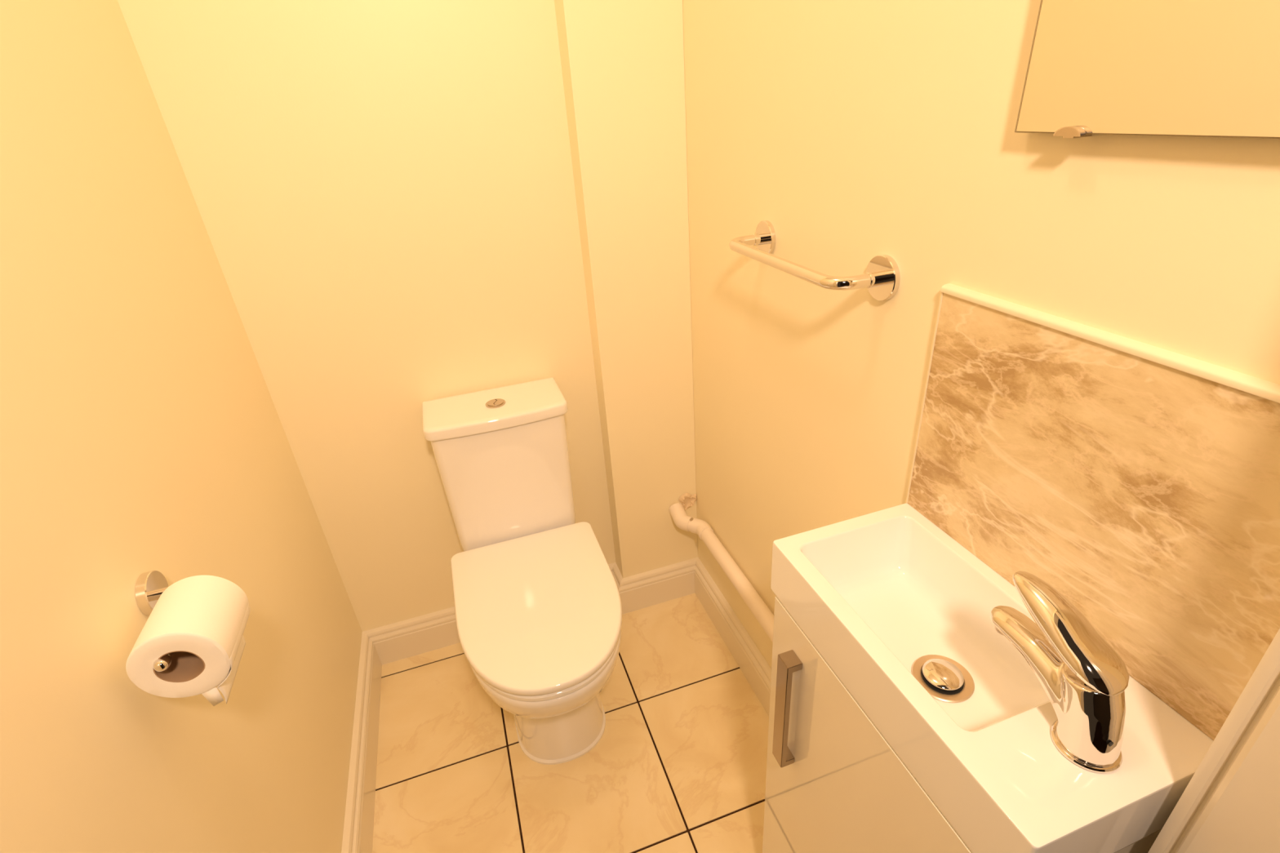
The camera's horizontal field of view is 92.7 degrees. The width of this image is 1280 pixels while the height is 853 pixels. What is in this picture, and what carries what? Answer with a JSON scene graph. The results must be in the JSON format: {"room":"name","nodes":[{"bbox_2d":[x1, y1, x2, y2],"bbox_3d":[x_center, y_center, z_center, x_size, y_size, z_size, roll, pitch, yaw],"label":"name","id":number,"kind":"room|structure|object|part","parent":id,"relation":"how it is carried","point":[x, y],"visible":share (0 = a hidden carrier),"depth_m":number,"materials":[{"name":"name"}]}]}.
{"room":"bathroom","nodes":[
{"label":"bathroom","id":0,"kind":"room"},
{"bbox_2d":[0,0,362,852],"bbox_3d":[-0.660,-0.081,0.564,0.100,2.400,1.400,-12,29,-15],"label":"wall","id":1,"kind":"structure","parent":0,"point":[141,428],"depth_m":0.78,"materials":[{"name":"paint"}]},
{"bbox_2d":[134,570,173,671],"bbox_3d":[-0.547,0.218,0.696,0.057,0.053,0.157,-12,29,-15],"label":"toilet roll holder","id":2,"kind":"object","parent":1,"relation":"attached to","point":[149,585],"visible":0.45,"depth_m":0.71,"materials":[{"name":"silver metal"}]},
{"bbox_2d":[125,575,250,706],"bbox_3d":[-0.506,0.247,0.698,0.092,0.117,0.098,-12,29,-15],"label":"toilet roll","id":3,"kind":"object","parent":2,"relation":"on","point":[202,620],"visible":1,"depth_m":0.67,"materials":[{"name":"white paper"}]},
{"bbox_2d":[341,631,382,852],"bbox_3d":[-0.546,0.885,1.170,0.024,0.116,1.272,-12,29,-15],"label":"baseboard","id":4,"kind":"structure","parent":1,"relation":"attached to","point":[358,825],"depth_m":1.39,"materials":[{"name":"beige wood"}]},
{"bbox_2d":[117,0,615,631],"bbox_3d":[-0.393,-0.511,1.333,1.169,2.400,0.100,-12,29,-15],"label":"wall","id":5,"kind":"structure","parent":0,"point":[384,192],"depth_m":1.28,"materials":[{"name":"paint"}]},
{"bbox_2d":[363,562,615,665],"bbox_3d":[-0.411,0.545,1.787,0.729,0.116,0.024,-12,29,-15],"label":"baseboard","id":6,"kind":"structure","parent":5,"relation":"attached to","point":[395,642],"depth_m":1.72,"materials":[{"name":"beige wood"}]},
{"bbox_2d":[372,593,768,852],"bbox_3d":[0.166,1.213,0.641,1.169,0.060,3.100,-12,29,-15],"label":"floor","id":7,"kind":"structure","parent":0,"point":[678,762],"depth_m":1.43,"materials":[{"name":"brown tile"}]},
{"bbox_2d":[422,377,622,764],"bbox_3d":[-0.241,0.374,1.394,0.342,0.763,0.636,-12,29,-15],"label":"toilet","id":8,"kind":"object","parent":7,"relation":"on","point":[538,607],"visible":1,"depth_m":1.37,"materials":[{"name":"white ceramic"}]},
{"bbox_3d":[-0.338,-0.042,1.417,0.320,0.030,0.179,-12,29,-15],"label":"cistern lid","id":9,"kind":"part","parent":8,"relation":"part of","materials":[{"name":"white ceramic"}]},
{"bbox_3d":[-0.216,0.376,1.303,0.342,0.022,0.464,-12,29,-15],"label":"lid","id":10,"kind":"part","parent":8,"relation":"part of","materials":[{"name":"white plastic"}]},
{"bbox_3d":[-0.215,0.396,1.315,0.334,0.019,0.455,-12,29,-15],"label":"seat","id":11,"kind":"part","parent":8,"relation":"part of","materials":[{"name":"white plastic"}]},
{"bbox_2d":[762,596,1161,852],"bbox_3d":[0.350,0.623,0.864,0.217,0.746,0.382,-12,29,-15],"label":"vanity cabinet","id":12,"kind":"object","parent":7,"relation":"on","point":[834,784],"visible":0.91,"depth_m":0.77,"materials":[{"name":"white wood"}]},
{"bbox_3d":[0.203,0.394,0.845,0.022,0.206,0.026,-12,29,-15],"label":"handle","id":13,"kind":"part","parent":12,"relation":"part of","materials":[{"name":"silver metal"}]},
{"bbox_3d":[0.274,0.601,0.825,0.018,0.660,0.382,-12,29,-15],"label":"door","id":14,"kind":"part","parent":12,"relation":"part of","materials":[{"name":"white wood"}]},
{"bbox_2d":[770,502,1213,852],"bbox_3d":[0.342,0.250,0.679,0.219,0.085,0.400,-12,29,-15],"label":"washbasin","id":15,"kind":"object","parent":12,"relation":"in","point":[897,608],"visible":0.94,"depth_m":0.64,"materials":[{"name":"white ceramic"}]},
{"bbox_2d":[990,571,1128,773],"bbox_3d":[0.369,0.207,0.539,0.051,0.118,0.136,-12,29,-15],"label":"mixer tap","id":16,"kind":"object","parent":15,"relation":"on","point":[1085,681],"visible":1,"depth_m":0.51,"materials":[{"name":"silver metal"}]},
{"bbox_3d":[0.365,0.173,0.526,0.043,0.046,0.108,-12,29,-15],"label":"lever","id":17,"kind":"part","parent":16,"relation":"part of","materials":[{"name":"silver metal"}]},
{"bbox_2d":[554,0,697,577],"bbox_3d":[-0.020,-0.548,1.350,0.240,2.400,0.075,-12,29,-15],"label":"wall","id":18,"kind":"structure","parent":0,"point":[622,61],"depth_m":1.39,"materials":[{"name":"paint"}]},
{"bbox_2d":[612,563,622,589],"bbox_3d":[-0.066,0.489,1.844,0.024,0.116,0.099,-12,29,-15],"label":"baseboard","id":19,"kind":"structure","parent":18,"relation":"attached to","point":[617,575],"depth_m":1.82,"materials":[{"name":"beige wood"}]},
{"bbox_2d":[618,557,697,614],"bbox_3d":[0.060,0.480,1.842,0.264,0.116,0.024,-12,29,-15],"label":"baseboard","id":20,"kind":"structure","parent":18,"relation":"attached to","point":[673,581],"depth_m":1.83,"materials":[{"name":"beige wood"}]},
{"bbox_2d":[678,493,697,510],"bbox_3d":[0.138,0.216,1.745,0.055,0.060,0.009,-12,29,-15],"label":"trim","id":21,"kind":"structure","parent":18,"relation":"attached to","point":[688,500],"depth_m":1.75,"materials":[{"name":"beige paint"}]},
{"bbox_2d":[682,0,1279,668],"bbox_3d":[0.351,-0.300,0.833,0.100,2.400,1.400,-12,29,-15],"label":"wall","id":22,"kind":"structure","parent":0,"point":[861,131],"depth_m":0.80,"materials":[{"name":"paint"}]},
{"bbox_2d":[668,502,773,642],"bbox_3d":[0.248,0.407,1.421,0.082,0.059,0.807,-12,29,-15],"label":"pipe","id":23,"kind":"object","parent":22,"relation":"attached to","point":[749,595],"visible":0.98,"depth_m":1.53,"materials":[{"name":"beige plastic"}]},
{"bbox_2d":[694,557,771,715],"bbox_3d":[0.360,0.707,1.376,0.024,0.116,1.197,-12,29,-15],"label":"baseboard","id":24,"kind":"structure","parent":22,"relation":"attached to","point":[757,671],"depth_m":1.63,"materials":[{"name":"beige wood"}]},
{"bbox_2d":[728,220,900,301],"bbox_3d":[0.236,-0.257,0.935,0.084,0.060,0.376,-12,29,-15],"label":"towel rail","id":25,"kind":"object","parent":22,"relation":"attached to","point":[882,277],"visible":1,"depth_m":0.82,"materials":[{"name":"silver metal"}]},
{"bbox_2d":[906,283,1279,740],"bbox_3d":[0.429,0.057,0.608,0.011,0.308,0.408,-12,29,-15],"label":"backsplash","id":26,"kind":"structure","parent":22,"relation":"attached to","point":[1140,482],"depth_m":0.56,"materials":[{"name":"beige stone"}]},
{"bbox_3d":[0.366,-0.028,0.781,0.010,0.303,0.002,-12,29,-15],"label":"trim","id":27,"kind":"part","parent":26,"relation":"part of","materials":[{"name":"white plastic"}]},
{"bbox_3d":[0.419,-0.074,0.538,0.011,0.009,0.408,-12,29,-15],"label":"trim","id":28,"kind":"part","parent":26,"relation":"part of","materials":[{"name":"white plastic"}]},
{"bbox_2d":[1014,0,1279,138],"bbox_3d":[0.391,-0.479,0.292,0.023,0.623,0.336,-12,29,-15],"label":"mirror","id":29,"kind":"object","parent":22,"relation":"attached to","point":[1162,68],"visible":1,"depth_m":0.46,"materials":[{"name":"clear glass"}]},
{"bbox_3d":[0.048,0.082,0.160,0.969,2.400,0.128,-12,29,-15],"label":"wall","id":30,"kind":"structure","parent":0,"visible":0},
{"bbox_2d":[1147,628,1279,852],"bbox_3d":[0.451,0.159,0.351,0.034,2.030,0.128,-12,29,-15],"label":"door","id":31,"kind":"structure","parent":30,"relation":"in","point":[1231,802],"depth_m":0.44,"materials":[{"name":"beige wood"}]}
]}

